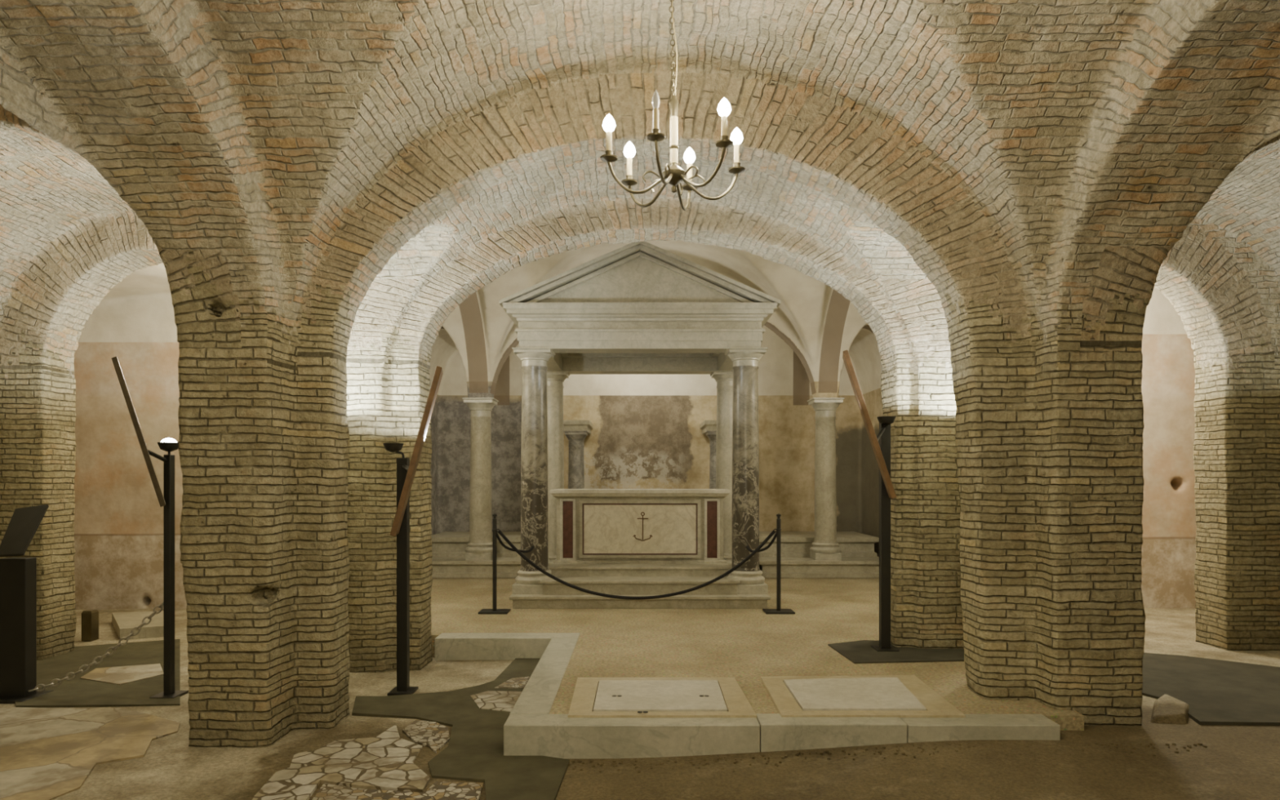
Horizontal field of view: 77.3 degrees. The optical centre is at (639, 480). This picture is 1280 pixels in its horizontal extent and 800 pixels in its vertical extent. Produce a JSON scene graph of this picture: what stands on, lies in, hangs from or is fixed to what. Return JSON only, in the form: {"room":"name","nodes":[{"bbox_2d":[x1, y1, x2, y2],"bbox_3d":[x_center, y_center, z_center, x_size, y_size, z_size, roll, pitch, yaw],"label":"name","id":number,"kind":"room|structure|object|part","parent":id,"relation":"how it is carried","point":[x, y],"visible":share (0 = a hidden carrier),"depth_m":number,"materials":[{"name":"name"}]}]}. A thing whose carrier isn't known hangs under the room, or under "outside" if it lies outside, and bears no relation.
{"room":"church","nodes":[
{"label":"church","id":0,"kind":"room"},
{"bbox_2d":[73,262,186,609],"bbox_3d":[-5.332,-0.293,8.002,3.775,3.628,2.383,0,0,0],"label":"wall","id":1,"kind":"structure","parent":0,"point":[118,536],"depth_m":9.00,"materials":[{"name":"paint"}]},
{"bbox_2d":[466,402,494,417],"bbox_3d":[-2.130,-0.929,10.700,0.377,0.178,0.377,0,0,0],"label":"capital","id":2,"kind":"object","parent":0,"point":[477,409],"depth_m":10.57,"materials":[{"name":"beige stone"}]},
{"bbox_2d":[462,397,498,404],"bbox_3d":[-2.130,-1.049,10.700,0.407,0.062,0.407,0,0,0],"label":"abacus","id":3,"kind":"object","parent":2,"relation":"on","point":[466,400],"depth_m":10.51,"materials":[{"name":"beige stone"}]},
{"bbox_2d":[565,434,586,444],"bbox_3d":[-0.920,-0.574,11.550,0.312,0.148,0.312,0,0,0],"label":"capital","id":4,"kind":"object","parent":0,"point":[574,439],"depth_m":11.44,"materials":[{"name":"grey stone"}]},
{"bbox_2d":[563,431,588,435],"bbox_3d":[-0.920,-0.674,11.550,0.342,0.052,0.342,0,0,0],"label":"abacus","id":5,"kind":"object","parent":4,"relation":"on","point":[585,433],"depth_m":11.39,"materials":[{"name":"grey stone"}]},
{"bbox_2d":[0,0,1279,391],"bbox_3d":[0.007,-1.822,2.310,14.400,2.149,9.062,0,0,0],"label":"ceiling","id":6,"kind":"structure","parent":0,"point":[340,177],"depth_m":4.40,"materials":[{"name":"brick"}]},
{"bbox_2d":[600,0,745,210],"bbox_3d":[0.140,-1.764,3.290,0.602,1.201,0.592,0,0,0],"label":"chandelier","id":7,"kind":"object","parent":6,"relation":"hanging from","point":[673,175],"visible":1,"depth_m":3.27,"materials":[{"name":"gold metal"}]},
{"bbox_3d":[-0.125,-1.440,3.229,0.054,0.074,0.054,0,0,0],"label":"flame bulb","id":8,"kind":"part","parent":7,"relation":"part of","materials":[{"name":"beige glass"}]},
{"bbox_2d":[606,131,612,151],"bbox_3d":[-0.125,-1.360,3.229,0.023,0.090,0.023,0,0,0],"label":"candle","id":9,"kind":"object","parent":7,"relation":"on","point":[609,135],"depth_m":3.22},
{"bbox_2d":[626,157,631,174],"bbox_3d":[-0.045,-1.360,3.489,0.023,0.090,0.023,0,0,0],"label":"candle","id":10,"kind":"object","parent":7,"relation":"on","point":[628,159],"depth_m":3.48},
{"bbox_3d":[-0.045,-1.440,3.489,0.054,0.074,0.054,0,0,0],"label":"flame bulb","id":11,"kind":"part","parent":7,"relation":"part of","materials":[{"name":"beige glass"}]},
{"bbox_3d":[-0.009,-1.230,3.256,0.255,0.134,0.013,0,0,-13],"label":"arm","id":12,"kind":"part","parent":7,"relation":"part of","materials":[{"name":"gold metal"}]},
{"bbox_3d":[0.036,-1.230,3.402,0.013,0.134,0.255,0,0,-43],"label":"arm","id":13,"kind":"part","parent":7,"relation":"part of","materials":[{"name":"gold metal"}]},
{"bbox_2d":[653,107,658,128],"bbox_3d":[0.060,-1.360,3.030,0.023,0.090,0.023,0,0,0],"label":"candle","id":14,"kind":"object","parent":7,"relation":"on","point":[655,111],"depth_m":3.02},
{"bbox_3d":[0.060,-1.440,3.030,0.031,0.074,0.031,0,0,0],"label":"flame bulb","id":15,"kind":"part","parent":7,"relation":"part of","materials":[{"name":"glass"}]},
{"bbox_3d":[0.095,-1.230,3.144,0.013,0.134,0.255,0,0,17],"label":"arm","id":16,"kind":"part","parent":7,"relation":"part of","materials":[{"name":"gold metal"}]},
{"bbox_3d":[0.135,-1.970,3.290,0.024,0.792,0.024,0,0,45],"label":"suspension chain","id":17,"kind":"part","parent":7,"relation":"part of","materials":[{"name":"gold metal"}]},
{"bbox_3d":[0.140,-1.385,3.290,0.100,0.410,0.100,0,0,0],"label":"stem","id":18,"kind":"part","parent":7,"relation":"part of","materials":[{"name":"gold metal"}]},
{"bbox_3d":[0.185,-1.230,3.436,0.013,0.134,0.255,0,0,17],"label":"arm","id":19,"kind":"part","parent":7,"relation":"part of","materials":[{"name":"gold metal"}]},
{"bbox_3d":[0.220,-1.440,3.550,0.054,0.074,0.054,0,0,0],"label":"flame bulb","id":20,"kind":"part","parent":7,"relation":"part of","materials":[{"name":"beige glass"}]},
{"bbox_2d":[686,162,692,180],"bbox_3d":[0.220,-1.360,3.550,0.023,0.090,0.023,0,0,0],"label":"candle","id":21,"kind":"object","parent":7,"relation":"on","point":[689,174],"depth_m":3.54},
{"bbox_3d":[0.244,-1.230,3.178,0.013,0.134,0.255,0,0,-43],"label":"arm","id":22,"kind":"part","parent":7,"relation":"part of","materials":[{"name":"gold metal"}]},
{"bbox_3d":[0.289,-1.230,3.324,0.255,0.134,0.013,0,0,-13],"label":"arm","id":23,"kind":"part","parent":7,"relation":"part of","materials":[{"name":"gold metal"}]},
{"bbox_3d":[0.326,-1.440,3.091,0.054,0.074,0.054,0,0,0],"label":"flame bulb","id":24,"kind":"part","parent":7,"relation":"part of","materials":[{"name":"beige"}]},
{"bbox_2d":[721,115,727,135],"bbox_3d":[0.326,-1.360,3.091,0.023,0.090,0.023,0,0,0],"label":"candle","id":25,"kind":"object","parent":7,"relation":"on","point":[724,118],"depth_m":3.08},
{"bbox_3d":[0.405,-1.440,3.351,0.054,0.074,0.054,0,0,0],"label":"flame bulb","id":26,"kind":"part","parent":7,"relation":"part of","materials":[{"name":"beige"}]},
{"bbox_2d":[733,143,739,162],"bbox_3d":[0.405,-1.360,3.351,0.023,0.090,0.023,0,0,0],"label":"candle","id":27,"kind":"object","parent":7,"relation":"on","point":[736,147],"depth_m":3.34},
{"bbox_2d":[0,608,1279,799],"bbox_3d":[0.000,1.409,3.300,14.800,0.102,11.400,0,0,0],"label":"floor","id":28,"kind":"structure","parent":0,"point":[1237,762],"depth_m":3.96,"materials":[{"name":"beige stone"}]},
{"bbox_2d":[0,386,76,660],"bbox_3d":[-5.997,0.387,6.313,2.467,2.269,1.020,0,0,0],"label":"brick pier","id":29,"kind":"object","parent":28,"relation":"on","point":[37,443],"visible":0.73,"depth_m":6.45,"materials":[{"name":"beige brick"}]},
{"bbox_2d":[0,706,179,799],"bbox_3d":[-3.260,1.457,4.537,1.099,0.026,2.282,0,0,-38],"label":"stone paving","id":30,"kind":"object","parent":28,"relation":"on","point":[46,753],"visible":0.83,"depth_m":4.37,"materials":[{"name":"beige stone"}]},
{"bbox_2d":[81,609,98,640],"bbox_3d":[-4.983,1.315,7.250,0.090,0.270,0.100,0,0,0],"label":"bollard","id":31,"kind":"object","parent":28,"relation":"on","point":[90,618],"visible":1,"depth_m":7.20,"materials":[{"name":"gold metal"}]},
{"bbox_2d":[15,639,179,707],"bbox_3d":[-4.049,1.455,5.968,1.071,0.030,2.521,0,0,-30],"label":"floor mat","id":32,"kind":"object","parent":28,"relation":"on","point":[77,692],"visible":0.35,"depth_m":5.70,"materials":[{"name":"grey carpet"}]},
{"bbox_2d":[0,504,53,703],"bbox_3d":[-4.142,0.809,5.325,0.290,1.286,0.292,0,0,0],"label":"lectern","id":33,"kind":"object","parent":32,"relation":"on","point":[18,575],"visible":0.98,"depth_m":5.28,"materials":[{"name":"black metal"}]},
{"bbox_3d":[-4.122,0.333,5.315,0.250,0.334,0.272,0,0,0],"label":"reading panel","id":34,"kind":"part","parent":33,"relation":"part of","materials":[{"name":"black metal"}]},
{"bbox_2d":[111,356,188,697],"bbox_3d":[-3.236,0.336,5.250,0.492,2.232,0.419,0,0,0],"label":"stand","id":35,"kind":"object","parent":32,"relation":"on","point":[166,500],"visible":0.97,"depth_m":5.34,"materials":[{"name":"black metal"}]},
{"bbox_2d":[28,601,163,692],"bbox_3d":[-3.629,1.108,5.350,0.911,0.612,0.052,0,0,-3],"label":"chain","id":36,"kind":"object","parent":35,"relation":"attached to","point":[160,606],"visible":1,"depth_m":5.34,"materials":[{"name":"metal"}]},
{"bbox_3d":[-3.236,-0.305,5.170,0.492,0.949,0.258,0,0,0],"label":"panel","id":37,"kind":"part","parent":35,"relation":"part of","materials":[{"name":"brown wood"}]},
{"bbox_2d":[157,437,178,454],"bbox_3d":[-3.150,-0.186,5.350,0.136,0.192,0.136,0,0,0],"label":"lamp","id":38,"kind":"object","parent":35,"relation":"attached to","point":[168,444],"depth_m":5.31,"materials":[{"name":"black"}]},
{"bbox_3d":[-3.160,0.634,5.370,0.044,1.608,0.060,0,0,0],"label":"post","id":39,"kind":"part","parent":35,"relation":"part of","materials":[{"name":"black metal"}]},
{"bbox_2d":[80,663,163,684],"bbox_3d":[-3.805,1.452,5.894,0.544,0.036,0.621,0,0,-22],"label":"stone paving","id":40,"kind":"object","parent":28,"relation":"on","point":[121,675],"visible":0.76,"depth_m":5.92,"materials":[{"name":"beige stone"}]},
{"bbox_2d":[111,610,163,639],"bbox_3d":[-4.852,1.410,7.791,0.549,0.120,1.141,0,0,-30],"label":"stone ledge","id":41,"kind":"object","parent":28,"relation":"on","point":[123,623],"visible":0.57,"depth_m":7.54,"materials":[{"name":"stone"}]},
{"bbox_2d":[177,342,350,747],"bbox_3d":[-2.157,0.382,4.738,0.755,2.278,0.812,0,0,0],"label":"brick pier","id":42,"kind":"object","parent":28,"relation":"on","point":[264,443],"visible":0.98,"depth_m":4.37,"materials":[{"name":"beige brick"}]},
{"bbox_2d":[252,724,430,799],"bbox_3d":[-1.458,1.454,4.040,0.775,0.032,1.281,0,0,-14],"label":"fragment","id":43,"kind":"object","parent":28,"relation":"on","point":[384,762],"visible":0.86,"depth_m":3.98,"materials":[{"name":"beige stone"}]},
{"bbox_2d":[346,381,432,672],"bbox_3d":[-2.336,0.386,6.389,1.352,2.269,0.723,0,0,0],"label":"brick pier","id":44,"kind":"object","parent":28,"relation":"on","point":[379,413],"visible":0.44,"depth_m":6.06,"materials":[{"name":"beige brick"}]},
{"bbox_2d":[311,781,483,799],"bbox_3d":[-1.112,1.454,3.594,0.774,0.032,0.444,0,0,0],"label":"fragment","id":45,"kind":"object","parent":28,"relation":"on","point":[439,790],"visible":0.94,"depth_m":3.67,"materials":[{"name":"stone"}]},
{"bbox_2d":[382,365,443,695],"bbox_3d":[-1.509,0.360,5.342,0.479,2.183,0.436,0,0,0],"label":"stand","id":46,"kind":"object","parent":28,"relation":"on","point":[406,468],"visible":1,"depth_m":5.44,"materials":[{"name":"black metal"}]},
{"bbox_2d":[382,442,404,457],"bbox_3d":[-1.679,-0.160,5.450,0.138,0.180,0.136,0,0,0],"label":"lamp","id":47,"kind":"object","parent":46,"relation":"attached to","point":[390,446],"depth_m":5.41,"materials":[{"name":"black metal"}]},
{"bbox_3d":[-1.620,0.644,5.470,0.072,1.588,0.060,0,0,0],"label":"post","id":48,"kind":"part","parent":46,"relation":"part of","materials":[{"name":"black metal"}]},
{"bbox_3d":[-1.468,-0.184,5.270,0.397,1.093,0.293,0,0,0],"label":"panel","id":49,"kind":"part","parent":46,"relation":"part of","materials":[{"name":"brown wood"}]},
{"bbox_2d":[402,720,449,753],"bbox_3d":[-1.185,1.454,4.539,0.235,0.032,0.614,0,0,-33],"label":"fragment","id":50,"kind":"object","parent":28,"relation":"on","point":[434,735],"visible":0.77,"depth_m":4.53,"materials":[{"name":"stone"}]},
{"bbox_2d":[351,657,569,799],"bbox_3d":[-1.216,1.455,5.311,1.331,0.030,3.757,0,0,-9],"label":"floor mat","id":51,"kind":"object","parent":28,"relation":"on","point":[474,751],"visible":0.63,"depth_m":4.40,"materials":[{"name":"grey carpet"}]},
{"bbox_2d":[470,690,521,711],"bbox_3d":[-0.936,1.453,5.200,0.388,0.034,0.502,0,0,0],"label":"fragment","id":52,"kind":"object","parent":51,"relation":"on","point":[499,700],"visible":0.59,"depth_m":5.22,"materials":[{"name":"stone"}]},
{"bbox_2d":[494,676,529,688],"bbox_3d":[-0.905,1.453,5.691,0.205,0.034,0.312,0,0,0],"label":"fragment","id":53,"kind":"object","parent":51,"relation":"on","point":[515,682],"visible":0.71,"depth_m":5.64,"materials":[{"name":"stone"}]},
{"bbox_2d":[435,632,1060,759],"bbox_3d":[0.269,1.379,5.440,3.858,0.203,2.520,0,0,0],"label":"marble curb","id":54,"kind":"object","parent":28,"relation":"on","point":[529,729],"visible":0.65,"depth_m":4.18,"materials":[{"name":"beige stone"}]},
{"bbox_2d":[568,711,756,718],"bbox_3d":[0.121,1.279,4.347,1.017,0.022,0.074,0,0,0],"label":"border","id":55,"kind":"object","parent":54,"relation":"on","point":[593,713],"visible":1,"depth_m":4.32,"materials":[{"name":"stone"}]},
{"bbox_2d":[781,711,965,718],"bbox_3d":[1.258,1.279,4.354,0.991,0.022,0.089,0,0,0],"label":"border","id":56,"kind":"object","parent":54,"relation":"on","point":[801,713],"visible":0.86,"depth_m":4.32,"materials":[{"name":"stone"}]},
{"bbox_2d":[431,577,1084,730],"bbox_3d":[0.150,1.392,8.380,6.900,0.216,8.040,0,0,0],"label":"platform","id":57,"kind":"object","parent":28,"relation":"on","point":[746,646],"visible":0.24,"depth_m":6.54,"materials":[{"name":"beige stone"}]},
{"bbox_2d":[478,513,511,613],"bbox_3d":[-1.410,0.803,7.760,0.280,0.957,0.220,0,0,0],"label":"stanchion","id":58,"kind":"object","parent":57,"relation":"on","point":[494,611],"visible":1,"depth_m":7.74,"materials":[{"name":"black metal"}]},
{"bbox_3d":[-1.410,0.796,7.760,0.044,0.943,0.044,0,0,0],"label":"post","id":59,"kind":"part","parent":58,"relation":"part of","materials":[{"name":"black metal"}]},
{"bbox_2d":[496,529,776,599],"bbox_3d":[-0.033,0.822,7.952,2.778,0.674,0.413,0,0,0],"label":"rope","id":60,"kind":"object","parent":58,"relation":"attached to","point":[514,548],"visible":1,"depth_m":7.75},
{"bbox_2d":[568,677,598,715],"bbox_3d":[-0.332,1.279,4.725,0.139,0.022,0.831,0,0,0],"label":"border","id":61,"kind":"object","parent":57,"relation":"on","point":[585,690],"visible":0.86,"depth_m":4.68,"materials":[{"name":"stone"}]},
{"bbox_2d":[499,241,780,608],"bbox_3d":[0.000,-0.560,9.140,2.810,3.691,2.380,0,0,0],"label":"ciborium","id":62,"kind":"object","parent":57,"relation":"on","point":[637,307],"visible":0.87,"depth_m":8.15,"materials":[{"name":"stone"}]},
{"bbox_2d":[550,488,729,564],"bbox_3d":[0.000,0.507,9.085,1.950,0.804,0.860,0,0,0],"label":"altar","id":63,"kind":"object","parent":62,"relation":"on","point":[594,526],"visible":1,"depth_m":8.71,"materials":[{"name":"stone"}]},
{"bbox_3d":[-0.785,0.540,8.711,0.170,0.680,0.018,0,0,0],"label":"porphyry frame","id":64,"kind":"part","parent":63,"relation":"part of","materials":[{"name":"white stone"}]},
{"bbox_3d":[0.000,0.535,8.721,1.220,0.530,0.018,0,0,0],"label":"panel","id":65,"kind":"part","parent":63,"relation":"part of","materials":[{"name":"stone"}]},
{"bbox_3d":[0.000,0.535,8.705,1.320,0.630,0.030,0,0,0],"label":"frame","id":66,"kind":"part","parent":63,"relation":"part of","materials":[{"name":"stone"}]},
{"bbox_3d":[0.785,0.540,8.711,0.170,0.680,0.018,0,0,0],"label":"porphyry frame","id":67,"kind":"part","parent":63,"relation":"part of","materials":[{"name":"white stone"}]},
{"bbox_3d":[0.000,-2.083,9.160,2.810,0.646,2.340,0,0,0],"label":"raking cornice","id":68,"kind":"part","parent":62,"relation":"part of","materials":[{"name":"white stone"}]},
{"bbox_3d":[0.000,-2.045,9.165,2.750,0.650,2.270,0,0,0],"label":"raking cornice","id":69,"kind":"part","parent":62,"relation":"part of","materials":[{"name":"white stone"}]},
{"bbox_3d":[0.000,-1.996,9.165,2.630,0.633,2.150,0,0,0],"label":"raking cornice","id":70,"kind":"part","parent":62,"relation":"part of","materials":[{"name":"white stone"}]},
{"bbox_3d":[0.000,-1.692,9.150,2.750,0.165,2.300,0,0,0],"label":"cornice","id":71,"kind":"part","parent":62,"relation":"part of","materials":[{"name":"white stone"}]},
{"bbox_3d":[0.000,-1.465,9.150,2.498,0.090,2.008,0,0,0],"label":"architrave","id":72,"kind":"part","parent":62,"relation":"part of","materials":[{"name":"white stone"}]},
{"bbox_3d":[0.000,-1.380,9.150,2.470,0.080,1.980,0,0,0],"label":"architrave","id":73,"kind":"part","parent":62,"relation":"part of","materials":[{"name":"white stone"}]},
{"bbox_2d":[431,531,879,577],"bbox_3d":[0.150,1.034,11.355,6.280,0.492,1.830,0,0,0],"label":"stone bench","id":74,"kind":"object","parent":57,"relation":"on","point":[859,559],"visible":0.2,"depth_m":10.63,"materials":[{"name":"stone"}]},
{"bbox_2d":[465,552,492,559],"bbox_3d":[-2.130,1.014,10.700,0.340,0.100,0.340,0,0,0],"label":"plinth","id":75,"kind":"object","parent":74,"relation":"on","point":[468,556],"visible":0.62,"depth_m":10.53,"materials":[{"name":"white stone"}]},
{"bbox_2d":[465,542,492,553],"bbox_3d":[-2.130,0.899,10.700,0.406,0.130,0.406,0,0,0],"label":"column base","id":76,"kind":"object","parent":74,"relation":"on","point":[473,548],"depth_m":10.54,"materials":[{"name":"beige stone"}]},
{"bbox_2d":[469,416,492,542],"bbox_3d":[-2.130,-0.003,10.700,0.304,1.674,0.304,0,0,0],"label":"column","id":77,"kind":"structure","parent":76,"relation":"on","point":[480,503],"depth_m":10.58,"materials":[{"name":"beige stone"}]},
{"bbox_2d":[809,551,840,559],"bbox_3d":[2.480,1.014,10.700,0.340,0.100,0.340,0,0,0],"label":"plinth","id":78,"kind":"object","parent":74,"relation":"on","point":[815,556],"visible":0.86,"depth_m":10.53,"materials":[{"name":"white stone"}]},
{"bbox_2d":[809,542,840,553],"bbox_3d":[2.480,0.899,10.700,0.406,0.130,0.406,0,0,0],"label":"column base","id":79,"kind":"object","parent":74,"relation":"on","point":[820,548],"depth_m":10.54,"materials":[{"name":"beige stone"}]},
{"bbox_2d":[813,416,836,542],"bbox_3d":[2.480,-0.003,10.700,0.304,1.674,0.304,0,0,0],"label":"column","id":80,"kind":"structure","parent":79,"relation":"on","point":[825,488],"depth_m":10.58,"materials":[{"name":"beige stone"}]},
{"bbox_3d":[-0.920,0.627,11.550,0.336,0.130,0.336,0,0,0],"label":"marble column","id":81,"kind":"structure","parent":74,"relation":"on","visible":0},
{"bbox_2d":[568,444,584,488],"bbox_3d":[-0.920,0.031,11.550,0.252,1.062,0.252,0,0,0],"label":"column","id":82,"kind":"structure","parent":81,"relation":"on","point":[575,459],"depth_m":11.45,"materials":[{"name":"grey stone"}]},
{"bbox_2d":[563,420,593,434],"bbox_3d":[-0.920,-0.775,11.835,0.400,0.150,0.930,0,0,0],"label":"impost","id":83,"kind":"object","parent":82,"relation":"on","point":[568,425],"visible":0.83,"depth_m":11.40,"materials":[{"name":"stone"}]},
{"bbox_3d":[1.120,0.627,11.550,0.336,0.130,0.336,0,0,0],"label":"marble column","id":84,"kind":"structure","parent":74,"relation":"on","visible":0},
{"bbox_2d":[709,444,715,488],"bbox_3d":[1.120,0.031,11.550,0.252,1.062,0.252,0,0,0],"label":"column","id":85,"kind":"structure","parent":84,"relation":"on","point":[713,447],"depth_m":11.47,"materials":[{"name":"grey stone"}]},
{"bbox_2d":[699,420,716,434],"bbox_3d":[1.120,-0.775,11.835,0.400,0.150,0.930,0,0,0],"label":"impost","id":86,"kind":"object","parent":85,"relation":"on","point":[706,425],"visible":0.47,"depth_m":11.40,"materials":[{"name":"stone"}]},
{"bbox_2d":[581,677,732,682],"bbox_3d":[0.103,1.279,5.090,1.008,0.022,0.101,0,0,0],"label":"border","id":87,"kind":"object","parent":57,"relation":"on","point":[589,678],"visible":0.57,"depth_m":5.10,"materials":[{"name":"stone"}]},
{"bbox_2d":[593,680,727,711],"bbox_3d":[0.115,1.274,4.712,0.746,0.032,0.636,0,0,0],"label":"slab","id":88,"kind":"object","parent":57,"relation":"on","point":[637,695],"visible":0.8,"depth_m":4.68,"materials":[{"name":"stone"}]},
{"bbox_2d":[718,677,756,715],"bbox_3d":[0.558,1.279,4.725,0.143,0.022,0.831,0,0,0],"label":"border","id":89,"kind":"object","parent":57,"relation":"on","point":[735,700],"visible":0.79,"depth_m":4.66,"materials":[{"name":"stone"}]},
{"bbox_2d":[762,513,795,613],"bbox_3d":[1.345,0.803,7.760,0.280,0.957,0.220,0,0,0],"label":"stanchion","id":90,"kind":"object","parent":57,"relation":"on","point":[778,611],"visible":1,"depth_m":7.74,"materials":[{"name":"black metal"}]},
{"bbox_3d":[1.345,0.796,7.760,0.044,0.943,0.044,0,0,0],"label":"post","id":91,"kind":"part","parent":90,"relation":"part of","materials":[{"name":"black metal"}]},
{"bbox_2d":[760,676,802,715],"bbox_3d":[0.832,1.279,4.736,0.138,0.022,0.852,0,0,0],"label":"border","id":92,"kind":"object","parent":57,"relation":"on","point":[783,700],"visible":0.86,"depth_m":4.68,"materials":[{"name":"stone"}]},
{"bbox_2d":[764,675,911,681],"bbox_3d":[1.284,1.279,5.129,1.006,0.022,0.107,0,0,-2],"label":"border","id":93,"kind":"object","parent":57,"relation":"on","point":[782,677],"visible":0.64,"depth_m":5.15,"materials":[{"name":"stone"}]},
{"bbox_2d":[783,677,926,711],"bbox_3d":[1.270,1.274,4.759,0.744,0.032,0.699,0,0,0],"label":"slab","id":94,"kind":"object","parent":57,"relation":"on","point":[859,694],"visible":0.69,"depth_m":4.70,"materials":[{"name":"stone"}]},
{"bbox_2d":[827,640,964,663],"bbox_3d":[1.994,1.282,5.979,1.069,0.016,0.779,0,0,0],"label":"floor mat","id":95,"kind":"object","parent":57,"relation":"on","point":[861,651],"visible":0.82,"depth_m":5.85,"materials":[{"name":"carpet"}]},
{"bbox_2d":[842,350,898,651],"bbox_3d":[1.683,0.178,5.902,0.483,2.208,0.436,0,0,0],"label":"stand","id":96,"kind":"object","parent":95,"relation":"on","point":[882,451],"visible":1,"depth_m":6.00,"materials":[{"name":"black metal"}]},
{"bbox_3d":[1.667,-0.396,5.830,0.451,1.058,0.291,0,0,0],"label":"panel","id":97,"kind":"part","parent":96,"relation":"part of","materials":[{"name":"brown wood"}]},
{"bbox_3d":[1.845,0.409,6.030,0.072,1.718,0.060,0,0,0],"label":"post","id":98,"kind":"part","parent":96,"relation":"part of","materials":[{"name":"black metal"}]},
{"bbox_2d":[876,416,895,426],"bbox_3d":[1.835,-0.422,5.966,0.136,0.105,0.148,0,0,0],"label":"lamp","id":99,"kind":"object","parent":96,"relation":"attached to","point":[883,420],"depth_m":5.92,"materials":[{"name":"black metal"}]},
{"bbox_2d":[880,381,964,648],"bbox_3d":[2.518,0.384,6.299,1.211,2.273,0.666,0,0,-18],"label":"brick pier","id":100,"kind":"object","parent":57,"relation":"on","point":[926,612],"visible":0.41,"depth_m":6.05,"materials":[{"name":"beige brick"}]},
{"bbox_2d":[898,675,964,715],"bbox_3d":[1.683,1.279,4.760,0.174,0.022,0.894,0,0,2],"label":"border","id":101,"kind":"object","parent":57,"relation":"on","point":[931,700],"visible":0.79,"depth_m":4.68,"materials":[{"name":"stone"}]},
{"bbox_2d":[568,742,1207,773],"bbox_3d":[1.049,1.405,4.027,3.704,0.101,0.252,0,0,0],"label":"gravel","id":102,"kind":"object","parent":28,"relation":"on","point":[797,753],"visible":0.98,"depth_m":4.07,"materials":[{"name":"grey gravel"}]},
{"bbox_2d":[950,345,1146,725],"bbox_3d":[2.375,0.384,4.785,0.917,2.272,0.723,0,0,0],"label":"brick pier","id":103,"kind":"object","parent":28,"relation":"on","point":[1049,442],"visible":0.95,"depth_m":4.47,"materials":[{"name":"beige brick"}]},
{"bbox_2d":[1151,693,1189,724],"bbox_3d":[3.126,1.354,4.702,0.198,0.072,0.623,0,0,34],"label":"stone block","id":104,"kind":"object","parent":28,"relation":"on","point":[1166,709],"visible":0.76,"depth_m":4.59,"materials":[{"name":"beige stone"}]},
{"bbox_2d":[1142,652,1279,725],"bbox_3d":[4.211,1.373,5.294,2.179,0.055,1.888,0,0,0],"label":"floor mat","id":105,"kind":"object","parent":28,"relation":"on","point":[1215,691],"visible":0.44,"depth_m":5.20,"materials":[{"name":"carpet"}]},
{"bbox_2d":[1192,386,1279,650],"bbox_3d":[5.951,0.387,6.314,2.536,2.269,1.022,0,0,0],"label":"brick pier","id":106,"kind":"object","parent":28,"relation":"on","point":[1236,457],"visible":0.9,"depth_m":6.40,"materials":[{"name":"beige brick"}]},
{"bbox_2d":[429,240,882,411],"bbox_3d":[0.001,-1.972,9.423,6.921,1.871,5.771,0,0,0],"label":"vaulted ceiling","id":107,"kind":"structure","parent":0,"point":[806,338],"depth_m":10.57,"materials":[{"name":"beige paint"}]},
{"bbox_2d":[430,404,883,556],"bbox_3d":[0.000,0.230,9.424,6.917,2.581,5.772,0,0,0],"label":"wall","id":108,"kind":"structure","parent":0,"point":[623,450],"depth_m":12.30,"materials":[{"name":"paint"}]},
{"bbox_2d":[706,434,716,444],"bbox_3d":[1.120,-0.574,11.550,0.312,0.148,0.312,0,0,0],"label":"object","id":109,"kind":"structure","parent":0,"point":[713,437],"depth_m":11.45,"materials":[{"name":"grey stone"}]},
{"bbox_2d":[704,431,716,435],"bbox_3d":[1.120,-0.674,11.550,0.342,0.052,0.342,0,0,0],"label":"abacus","id":110,"kind":"object","parent":109,"relation":"on","point":[708,433],"depth_m":11.39,"materials":[{"name":"grey stone"}]},
{"bbox_2d":[811,402,839,417],"bbox_3d":[2.480,-0.929,10.700,0.377,0.178,0.377,0,0,0],"label":"capital","id":111,"kind":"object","parent":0,"point":[821,409],"depth_m":10.58,"materials":[{"name":"beige stone"}]},
{"bbox_2d":[807,397,844,404],"bbox_3d":[2.480,-1.049,10.700,0.407,0.062,0.407,0,0,0],"label":"abacus","id":112,"kind":"object","parent":111,"relation":"on","point":[815,400],"depth_m":10.51,"materials":[{"name":"beige stone"}]},
{"bbox_2d":[1141,287,1196,608],"bbox_3d":[5.332,-0.294,7.790,3.752,3.629,1.955,0,0,0],"label":"wall","id":113,"kind":"structure","parent":0,"point":[1168,548],"depth_m":8.50,"materials":[{"name":"paint"}]}
]}

